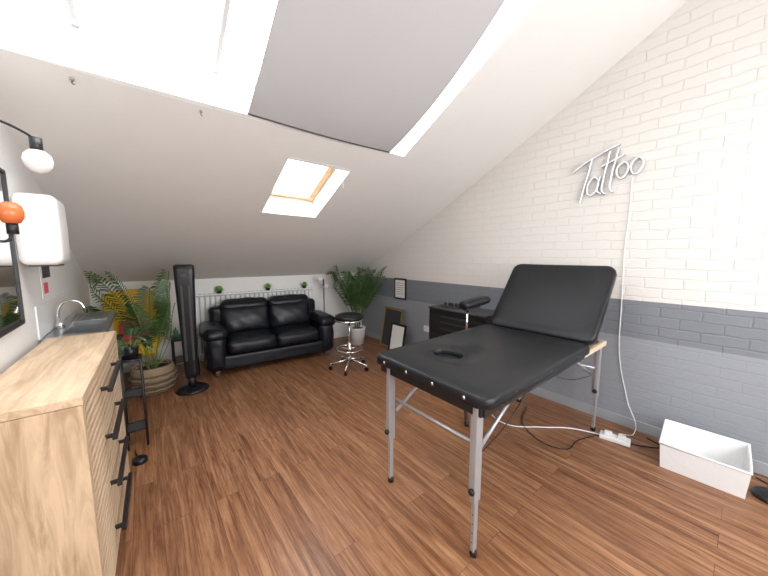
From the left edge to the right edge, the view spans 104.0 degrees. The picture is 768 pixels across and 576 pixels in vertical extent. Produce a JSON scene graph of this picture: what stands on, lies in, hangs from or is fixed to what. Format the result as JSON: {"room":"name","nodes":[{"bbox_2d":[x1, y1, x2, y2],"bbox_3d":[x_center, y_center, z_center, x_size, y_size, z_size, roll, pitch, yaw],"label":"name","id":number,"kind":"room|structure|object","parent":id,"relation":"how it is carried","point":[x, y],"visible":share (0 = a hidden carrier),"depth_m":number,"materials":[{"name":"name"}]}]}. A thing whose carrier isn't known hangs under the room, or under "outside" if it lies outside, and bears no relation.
{"room":"service shop","nodes":[
{"label":"service shop","id":0,"kind":"room"},
{"bbox_2d":[0,201,24,242],"bbox_3d":[-1.617,-0.276,1.280,0.118,0.188,0.080,-5,8,-39],"label":"wall lamp","id":1,"kind":"object","parent":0,"point":[12,214],"depth_m":1.28,"materials":[{"name":"orange glass"}]},
{"bbox_2d":[0,110,90,373],"bbox_3d":[-1.489,-0.739,0.907,0.122,4.271,6.600,-5,8,-39],"label":"wall","id":2,"kind":"structure","parent":0,"point":[16,344],"depth_m":1.59,"materials":[{"name":"white paint"}]},
{"bbox_2d":[0,120,53,173],"bbox_3d":[-1.498,-0.582,1.162,0.094,0.207,0.331,1,6,8],"label":"wall lamp","id":3,"kind":"object","parent":2,"relation":"attached to","point":[35,159],"visible":1,"depth_m":1.26,"materials":[{"name":"black metal"}]},
{"bbox_2d":[28,136,43,150],"bbox_3d":[-1.481,-0.608,1.277,0.040,0.060,0.040,-5,8,-39],"label":"socket","id":4,"kind":"object","parent":3,"relation":"attached to","point":[35,143],"depth_m":1.26,"materials":[{"name":"black metal"}]},
{"bbox_2d":[10,192,69,266],"bbox_3d":[-1.934,-0.319,1.704,0.180,0.388,0.290,-5,8,-39],"label":"paper towel dispenser","id":5,"kind":"object","parent":2,"relation":"attached to","point":[43,238],"visible":0.99,"depth_m":1.60,"materials":[{"name":"white plastic"}]},
{"bbox_2d":[29,264,63,266],"bbox_3d":[-1.934,-0.134,1.724,0.110,0.015,0.180,-5,8,-39],"label":"outlet","id":6,"kind":"object","parent":5,"relation":"attached to","point":[58,264],"depth_m":1.65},
{"bbox_2d":[39,266,53,298],"bbox_3d":[-2.260,-0.060,2.010,0.006,0.240,0.300,-5,8,-39],"label":"poster","id":7,"kind":"object","parent":2,"relation":"attached to","point":[44,271],"visible":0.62,"depth_m":1.99,"materials":[{"name":"paper"}]},
{"bbox_2d":[43,282,48,293],"bbox_3d":[-2.224,-0.001,1.975,0.002,0.070,0.110,-5,8,-39],"label":"print","id":8,"kind":"object","parent":7,"relation":"attached to","point":[45,284],"depth_m":1.97,"materials":[{"name":"red paper"}]},
{"bbox_2d":[34,291,69,339],"bbox_3d":[-2.348,0.166,2.145,0.009,0.200,1.000,-5,8,-39],"label":"backsplash","id":9,"kind":"structure","parent":2,"relation":"attached to","point":[45,312],"depth_m":1.98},
{"bbox_2d":[88,273,361,365],"bbox_3d":[-2.011,0.387,4.715,3.947,1.200,0.100,-4,8,-33],"label":"wall","id":10,"kind":"structure","parent":0,"point":[334,305],"depth_m":4.53,"materials":[{"name":"white paint"}]},
{"bbox_2d":[123,331,347,372],"bbox_3d":[-1.976,0.943,4.732,3.700,0.090,0.012,-4,8,-33],"label":"baseboard","id":11,"kind":"structure","parent":10,"relation":"attached to","point":[127,368],"depth_m":4.30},
{"bbox_2d":[0,0,687,282],"bbox_3d":[0.000,-1.626,1.995,3.880,3.493,6.718,-5,8,-39],"label":"ceiling","id":12,"kind":"structure","parent":0,"point":[146,183],"depth_m":2.44,"materials":[{"name":"paint"}]},
{"bbox_2d":[0,3,403,156],"bbox_3d":[-0.788,-1.269,2.079,2.390,0.306,0.139,-5,8,-39],"label":"reveal","id":13,"kind":"object","parent":12,"relation":"attached to","point":[23,32],"visible":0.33,"depth_m":1.57,"materials":[{"name":"white paint"}]},
{"bbox_2d":[4,0,257,85],"bbox_3d":[-0.792,-1.397,2.069,2.390,0.051,0.050,-6,8,-39],"label":"frame","id":14,"kind":"object","parent":13,"relation":"attached to","point":[40,7],"visible":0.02,"depth_m":1.59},
{"bbox_2d":[66,0,78,27],"bbox_3d":[-0.931,-1.701,0.698,0.030,0.979,1.957,-5,8,-39],"label":"bar","id":15,"kind":"object","parent":14,"relation":"attached to","point":[71,4],"visible":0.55,"depth_m":1.43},
{"bbox_2d":[213,0,230,73],"bbox_3d":[-0.450,-1.763,1.084,0.030,1.006,1.958,-5,8,-39],"label":"bar","id":16,"kind":"object","parent":14,"relation":"attached to","point":[225,8],"visible":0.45,"depth_m":1.69,"materials":[{"name":"white"}]},
{"bbox_2d":[262,195,314,217],"bbox_3d":[-1.032,-0.883,3.215,0.580,0.242,0.117,-5,8,-39],"label":"reveal","id":17,"kind":"object","parent":12,"relation":"attached to","point":[275,204],"visible":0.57,"depth_m":3.20,"materials":[{"name":"white paint"}]},
{"bbox_2d":[271,190,313,199],"bbox_3d":[-1.024,-0.992,3.193,0.580,0.050,0.070,-4,7,-39],"label":"frame","id":18,"kind":"object","parent":17,"relation":"attached to","point":[274,192],"visible":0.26,"depth_m":3.18,"materials":[{"name":"brown wood"}]},
{"bbox_2d":[289,157,350,171],"bbox_3d":[-0.562,-1.172,2.599,0.580,0.234,0.117,-5,8,-39],"label":"reveal","id":19,"kind":"object","parent":12,"relation":"attached to","point":[290,158],"visible":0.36,"depth_m":2.56,"materials":[{"name":"white paint"}]},
{"bbox_2d":[312,169,348,216],"bbox_3d":[-0.560,-1.046,3.098,0.030,0.570,0.809,-5,8,-39],"label":"reveal","id":20,"kind":"object","parent":12,"relation":"attached to","point":[335,179],"visible":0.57,"depth_m":3.09,"materials":[{"name":"white paint"}]},
{"bbox_2d":[306,167,333,201],"bbox_3d":[-0.621,-1.135,3.085,0.070,0.387,0.737,-5,8,-39],"label":"frame","id":21,"kind":"object","parent":20,"relation":"attached to","point":[327,171],"visible":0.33,"depth_m":3.12,"materials":[{"name":"brown wood"}]},
{"bbox_2d":[247,0,504,152],"bbox_3d":[0.152,-1.660,1.563,1.222,1.183,1.766,-5,8,-39],"label":"roller blind","id":22,"kind":"object","parent":12,"relation":"attached to","point":[364,73],"visible":1,"depth_m":1.83,"materials":[{"name":"fabric"}]},
{"bbox_2d":[400,0,537,155],"bbox_3d":[0.771,-1.794,2.018,0.030,1.308,2.051,-5,8,-39],"label":"reveal","id":23,"kind":"object","parent":12,"relation":"attached to","point":[511,12],"visible":0.67,"depth_m":2.14,"materials":[{"name":"white paint"}]},
{"bbox_2d":[115,335,767,575],"bbox_3d":[-0.013,1.303,2.333,3.920,0.100,6.800,-5,8,-39],"label":"floor","id":24,"kind":"structure","parent":0,"point":[278,467],"depth_m":1.91,"materials":[{"name":"laminate"}]},
{"bbox_2d":[0,331,132,575],"bbox_3d":[-1.474,0.837,1.447,0.343,1.020,1.130,-5,8,-37],"label":"dresser","id":25,"kind":"object","parent":24,"relation":"on","point":[65,473],"visible":1,"depth_m":1.04,"materials":[{"name":"brown wood"}]},
{"bbox_2d":[34,291,115,342],"bbox_3d":[-2.229,0.654,2.282,0.299,1.200,1.020,-5,8,-39],"label":"sink","id":26,"kind":"object","parent":24,"relation":"on","point":[50,314],"visible":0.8,"depth_m":2.12,"materials":[{"name":"silver metal"}]},
{"bbox_2d":[55,300,84,328],"bbox_3d":[-2.163,0.183,2.066,0.156,0.204,0.086,-5,8,-39],"label":"tap","id":27,"kind":"object","parent":26,"relation":"on","point":[59,324],"depth_m":2.04,"materials":[{"name":"silver metal"}]},
{"bbox_2d":[41,330,107,342],"bbox_3d":[-1.941,0.309,1.896,0.287,0.030,0.120,-5,8,-39],"label":"countertop","id":28,"kind":"structure","parent":26,"relation":"on","point":[99,331],"depth_m":1.90,"materials":[{"name":"beige wood"}]},
{"bbox_2d":[67,322,104,333],"bbox_3d":[-2.121,0.353,2.143,0.201,0.110,0.530,-5,8,-39],"label":"basin","id":29,"kind":"object","parent":26,"relation":"in","point":[78,327],"depth_m":2.31,"materials":[{"name":"silver metal"}]},
{"bbox_2d":[63,310,115,324],"bbox_3d":[-2.413,0.246,2.476,0.287,0.030,0.420,-5,8,-39],"label":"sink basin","id":30,"kind":"structure","parent":26,"relation":"on","point":[111,314],"depth_m":2.38,"materials":[{"name":"silver metal"}]},
{"bbox_2d":[83,269,177,396],"bbox_3d":[-2.627,0.476,3.183,0.698,1.357,0.673,-5,8,-39],"label":"potted palm","id":31,"kind":"object","parent":24,"relation":"on","point":[160,375],"visible":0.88,"depth_m":3.17,"materials":[{"name":"plant"}]},
{"bbox_2d":[103,289,161,360],"bbox_3d":[-3.036,0.570,3.613,0.550,1.079,0.486,-4,7,-31],"label":"armchair","id":32,"kind":"object","parent":24,"relation":"on","point":[117,327],"visible":0.26,"depth_m":3.60,"materials":[{"name":"yellow fabric"},{"name":"wood"}]},
{"bbox_2d":[119,320,149,341],"bbox_3d":[-3.029,0.523,3.655,0.299,0.259,0.179,-4,-8,-31],"label":"throw pillow","id":33,"kind":"object","parent":32,"relation":"on","point":[127,338],"depth_m":3.57,"materials":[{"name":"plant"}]},
{"bbox_2d":[120,353,149,450],"bbox_3d":[-1.973,0.892,2.374,0.136,0.707,0.176,-5,8,-39],"label":"metal plant stand","id":34,"kind":"object","parent":24,"relation":"on","point":[136,426],"visible":0.83,"depth_m":2.35,"materials":[{"name":"black metal"}]},
{"bbox_2d":[121,355,139,361],"bbox_3d":[-1.973,0.553,2.337,0.120,0.006,0.160,-5,8,-39],"label":"shelf","id":35,"kind":"object","parent":34,"relation":"attached to","point":[138,358],"depth_m":2.29,"materials":[{"name":"black metal"}]},
{"bbox_2d":[125,388,141,396],"bbox_3d":[-1.973,0.831,2.367,0.120,0.006,0.160,-5,8,-39],"label":"shelf","id":36,"kind":"object","parent":34,"relation":"attached to","point":[135,392],"depth_m":2.37,"materials":[{"name":"black metal"}]},
{"bbox_2d":[116,323,153,359],"bbox_3d":[-1.973,0.415,2.373,0.234,0.252,0.399,-5,8,-39],"label":"potted fern","id":37,"kind":"object","parent":34,"relation":"on","point":[130,351],"visible":0.91,"depth_m":2.33,"materials":[{"name":"green plant"}]},
{"bbox_2d":[122,343,138,359],"bbox_3d":[-1.973,0.496,2.330,0.120,0.100,0.120,-5,8,-39],"label":"pot","id":38,"kind":"object","parent":37,"relation":"on","point":[131,351],"depth_m":2.30,"materials":[{"name":"black ceramic"}]},
{"bbox_2d":[128,420,144,433],"bbox_3d":[-1.973,1.109,2.398,0.120,0.006,0.160,-5,8,-39],"label":"shelf","id":39,"kind":"object","parent":34,"relation":"attached to","point":[136,426],"depth_m":2.40,"materials":[{"name":"black metal"}]},
{"bbox_2d":[132,450,147,465],"bbox_3d":[-1.819,1.244,2.237,0.090,0.038,0.226,-5,8,-39],"label":"foot pedal","id":40,"kind":"object","parent":24,"relation":"on","point":[139,460],"visible":1,"depth_m":2.17,"materials":[{"name":"black plastic"}]},
{"bbox_2d":[130,359,174,395],"bbox_3d":[-2.557,0.991,3.334,0.400,0.300,0.400,-5,8,-39],"label":"basket","id":41,"kind":"object","parent":24,"relation":"on","point":[159,376],"depth_m":3.22,"materials":[{"name":"beige wicker"}]},
{"bbox_2d":[171,334,199,374],"bbox_3d":[-2.502,0.847,3.777,0.260,0.490,0.300,-5,8,-39],"label":"side table","id":42,"kind":"object","parent":24,"relation":"on","point":[178,359],"visible":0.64,"depth_m":3.72,"materials":[{"name":"black metal"}]},
{"bbox_2d":[173,328,178,337],"bbox_3d":[-2.564,0.548,3.693,0.050,0.120,0.050,-5,8,-39],"label":"bottle","id":43,"kind":"object","parent":42,"relation":"on","point":[175,331],"visible":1,"depth_m":3.68,"materials":[{"name":"green glass"}]},
{"bbox_2d":[173,355,183,363],"bbox_3d":[-2.502,0.886,3.781,0.240,0.012,0.280,-5,8,-39],"label":"shelf","id":44,"kind":"object","parent":42,"relation":"attached to","point":[179,359],"depth_m":3.72,"materials":[{"name":"black metal"}]},
{"bbox_2d":[173,264,208,395],"bbox_3d":[-2.149,0.442,3.295,0.324,1.400,0.324,-4,7,-31],"label":"tower fan","id":45,"kind":"object","parent":24,"relation":"on","point":[184,274],"visible":1,"depth_m":3.24,"materials":[{"name":"black plastic"}]},
{"bbox_2d":[195,287,312,360],"bbox_3d":[-1.929,0.517,4.670,1.720,0.951,0.063,-4,8,-33],"label":"radiator","id":46,"kind":"object","parent":24,"relation":"on","point":[204,302],"visible":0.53,"depth_m":4.33,"materials":[{"name":"metal"}]},
{"bbox_2d":[215,285,223,293],"bbox_3d":[-2.369,0.018,4.310,0.185,0.120,0.075,-5,8,-39],"label":"succulent pot","id":47,"kind":"object","parent":46,"relation":"on","point":[219,289],"visible":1,"depth_m":4.30,"materials":[{"name":"plant"}]},
{"bbox_2d":[195,287,312,296],"bbox_3d":[-1.929,0.055,4.619,1.720,0.020,0.062,-4,8,-33],"label":"grille","id":48,"kind":"object","parent":46,"relation":"attached to","point":[296,289],"depth_m":4.57,"materials":[{"name":"metal"}]},
{"bbox_2d":[264,283,271,290],"bbox_3d":[-1.808,-0.023,4.678,0.172,0.121,0.073,-5,8,-39],"label":"succulent pot","id":49,"kind":"object","parent":46,"relation":"on","point":[267,286],"visible":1,"depth_m":4.66,"materials":[{"name":"plant"}]},
{"bbox_2d":[199,294,334,376],"bbox_3d":[-1.617,0.582,4.309,1.759,0.900,0.744,-4,8,-33],"label":"leather sofa","id":50,"kind":"object","parent":24,"relation":"on","point":[246,331],"visible":1,"depth_m":4.13,"materials":[{"name":"black leather"}]},
{"bbox_2d":[220,304,269,333],"bbox_3d":[-1.960,0.438,4.249,0.634,0.462,0.302,-4,-4,-33],"label":"cushion","id":51,"kind":"object","parent":50,"relation":"on","point":[236,318],"depth_m":4.13,"materials":[{"name":"black leather"}]},
{"bbox_2d":[226,329,276,354],"bbox_3d":[-1.824,0.712,4.092,0.610,0.258,0.588,-4,8,-33],"label":"seat cushion","id":52,"kind":"object","parent":50,"relation":"on","point":[238,341],"depth_m":3.91,"materials":[{"name":"black leather"}]},
{"bbox_2d":[268,301,310,328],"bbox_3d":[-1.444,0.400,4.590,0.634,0.462,0.302,-4,-4,-33],"label":"cushion","id":53,"kind":"object","parent":50,"relation":"on","point":[281,314],"depth_m":4.45,"materials":[{"name":"black leather"}]},
{"bbox_2d":[270,324,318,346],"bbox_3d":[-1.325,0.675,4.422,0.610,0.258,0.588,-4,8,-33],"label":"seat cushion","id":54,"kind":"object","parent":50,"relation":"on","point":[286,335],"depth_m":4.24,"materials":[{"name":"black leather"}]},
{"bbox_2d":[317,276,328,311],"bbox_3d":[-1.022,0.373,5.060,0.230,1.152,0.200,-5,8,-39],"label":"floor lamp","id":55,"kind":"object","parent":24,"relation":"on","point":[320,280],"visible":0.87,"depth_m":4.99,"materials":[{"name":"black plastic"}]},
{"bbox_2d":[329,312,368,375],"bbox_3d":[-0.456,0.700,3.968,0.528,0.740,0.526,-5,8,-39],"label":"stool","id":56,"kind":"object","parent":24,"relation":"on","point":[348,318],"visible":1,"depth_m":3.89,"materials":[{"name":"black metal"}]},
{"bbox_2d":[326,265,386,344],"bbox_3d":[-0.436,0.278,5.037,0.777,1.345,0.945,-5,8,-39],"label":"potted palm","id":57,"kind":"object","parent":24,"relation":"on","point":[354,298],"visible":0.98,"depth_m":4.91,"materials":[{"name":"plant"}]},
{"bbox_2d":[350,325,365,344],"bbox_3d":[-0.455,0.804,5.129,0.290,0.280,0.290,-5,8,-39],"label":"pot","id":58,"kind":"object","parent":24,"relation":"on","point":[357,332],"depth_m":5.03,"materials":[{"name":"white ceramic"}]},
{"bbox_2d":[380,306,403,347],"bbox_3d":[0.120,0.645,4.855,0.132,0.647,0.460,-5,8,-39],"label":"picture frame","id":59,"kind":"object","parent":24,"relation":"on","point":[391,314],"visible":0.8,"depth_m":4.91,"materials":[{"name":"gold metal"}]},
{"bbox_2d":[388,322,406,349],"bbox_3d":[0.200,0.772,4.598,0.097,0.450,0.340,-5,8,-39],"label":"picture frame","id":60,"kind":"object","parent":24,"relation":"on","point":[397,336],"visible":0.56,"depth_m":4.60,"materials":[{"name":"paper"}]},
{"bbox_2d":[390,325,403,348],"bbox_3d":[0.201,0.775,4.598,0.010,0.400,0.280,8,0,-39],"label":"print","id":61,"kind":"object","parent":60,"relation":"attached to","point":[396,331],"depth_m":4.60,"materials":[{"name":"paper"}]},
{"bbox_2d":[428,303,494,338],"bbox_3d":[0.968,0.677,3.647,0.426,0.856,0.820,-5,8,-39],"label":"base cabinet","id":62,"kind":"object","parent":24,"relation":"on","point":[442,320],"visible":0.28,"depth_m":3.52,"materials":[{"name":"black wood"}]},
{"bbox_2d":[441,302,461,309],"bbox_3d":[0.869,0.209,3.708,0.200,0.060,0.260,-5,8,-39],"label":"tray","id":63,"kind":"object","parent":62,"relation":"on","point":[452,306],"visible":0.87,"depth_m":3.65,"materials":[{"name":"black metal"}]},
{"bbox_2d":[459,295,489,426],"bbox_3d":[0.784,0.623,3.013,0.654,1.102,0.626,-5,8,-39],"label":"tattoo armrest","id":64,"kind":"object","parent":24,"relation":"on","point":[475,302],"visible":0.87,"depth_m":2.89,"materials":[{"name":"black metal"}]},
{"bbox_2d":[377,264,616,558],"bbox_3d":[0.912,0.552,2.245,1.857,1.412,0.855,-5,8,-39],"label":"massage table","id":65,"kind":"object","parent":24,"relation":"on","point":[545,320],"visible":1,"depth_m":2.02,"materials":[{"name":"black leather"}]},
{"bbox_2d":[377,325,589,409],"bbox_3d":[0.717,0.443,2.076,1.352,0.076,0.852,-5,8,-39],"label":"cushion","id":66,"kind":"object","parent":65,"relation":"on","point":[483,367],"depth_m":1.84,"materials":[{"name":"black leather"}]},
{"bbox_2d":[491,264,616,344],"bbox_3d":[1.439,0.092,2.626,0.852,0.722,0.069,8,-29,51],"label":"backrest cushion","id":67,"kind":"object","parent":65,"relation":"on","point":[566,302],"depth_m":2.53,"materials":[{"name":"black leather"}]},
{"bbox_2d":[492,406,659,449],"bbox_3d":[1.517,1.198,2.553,1.316,0.060,0.576,4,8,34],"label":"power strip","id":68,"kind":"object","parent":24,"relation":"on","point":[620,439],"visible":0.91,"depth_m":2.44,"materials":[{"name":"white plastic"}]},
{"bbox_2d":[659,419,752,498],"bbox_3d":[2.201,1.159,2.076,0.314,0.242,0.424,-6,8,-42],"label":"storage bin","id":69,"kind":"object","parent":24,"relation":"on","point":[723,463],"visible":1,"depth_m":2.06,"materials":[{"name":"white plastic"}]},
{"bbox_2d":[751,477,767,503],"bbox_3d":[2.441,1.283,1.891,0.283,0.035,0.160,-5,8,-39],"label":"tattoo foot pedal","id":70,"kind":"object","parent":24,"relation":"on","point":[761,493],"visible":1,"depth_m":1.87,"materials":[{"name":"black plastic"}]},
{"bbox_2d":[362,0,767,463],"bbox_3d":[1.582,-1.158,3.135,0.100,4.617,6.250,-5,8,-39],"label":"wall","id":71,"kind":"structure","parent":0,"point":[690,99],"depth_m":2.38,"materials":[{"name":"brick"}]},
{"bbox_2d":[394,278,406,299],"bbox_3d":[0.260,0.014,4.809,0.016,0.340,0.280,-5,8,-39],"label":"notice","id":72,"kind":"object","parent":71,"relation":"attached to","point":[400,284],"visible":1,"depth_m":4.80,"materials":[{"name":"white paper"}]},
{"bbox_2d":[424,325,428,331],"bbox_3d":[0.638,0.602,4.405,0.015,0.090,0.150,-5,8,-39],"label":"wall socket","id":73,"kind":"object","parent":71,"relation":"attached to","point":[426,328],"visible":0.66,"depth_m":4.41,"materials":[{"name":"white plastic"}]},
{"bbox_2d":[365,330,767,476],"bbox_3d":[1.544,1.096,3.340,0.012,0.090,6.230,-5,8,-39],"label":"baseboard","id":74,"kind":"structure","parent":71,"relation":"attached to","point":[761,468],"depth_m":2.72,"materials":[{"name":"white wood"}]},
{"bbox_2d":[572,143,644,202],"bbox_3d":[1.928,-0.996,2.613,0.036,0.458,0.529,-5,8,-39],"label":"sign","id":75,"kind":"object","parent":71,"relation":"attached to","point":[629,166],"visible":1,"depth_m":2.58,"materials":[{"name":"plastic"}]},
{"bbox_2d":[619,178,635,434],"bbox_3d":[2.075,0.168,2.478,0.147,2.136,0.226,2,7,20],"label":"power cable","id":76,"kind":"object","parent":71,"relation":"attached to","point":[632,178],"visible":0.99,"depth_m":2.57,"materials":[{"name":"white plastic"}]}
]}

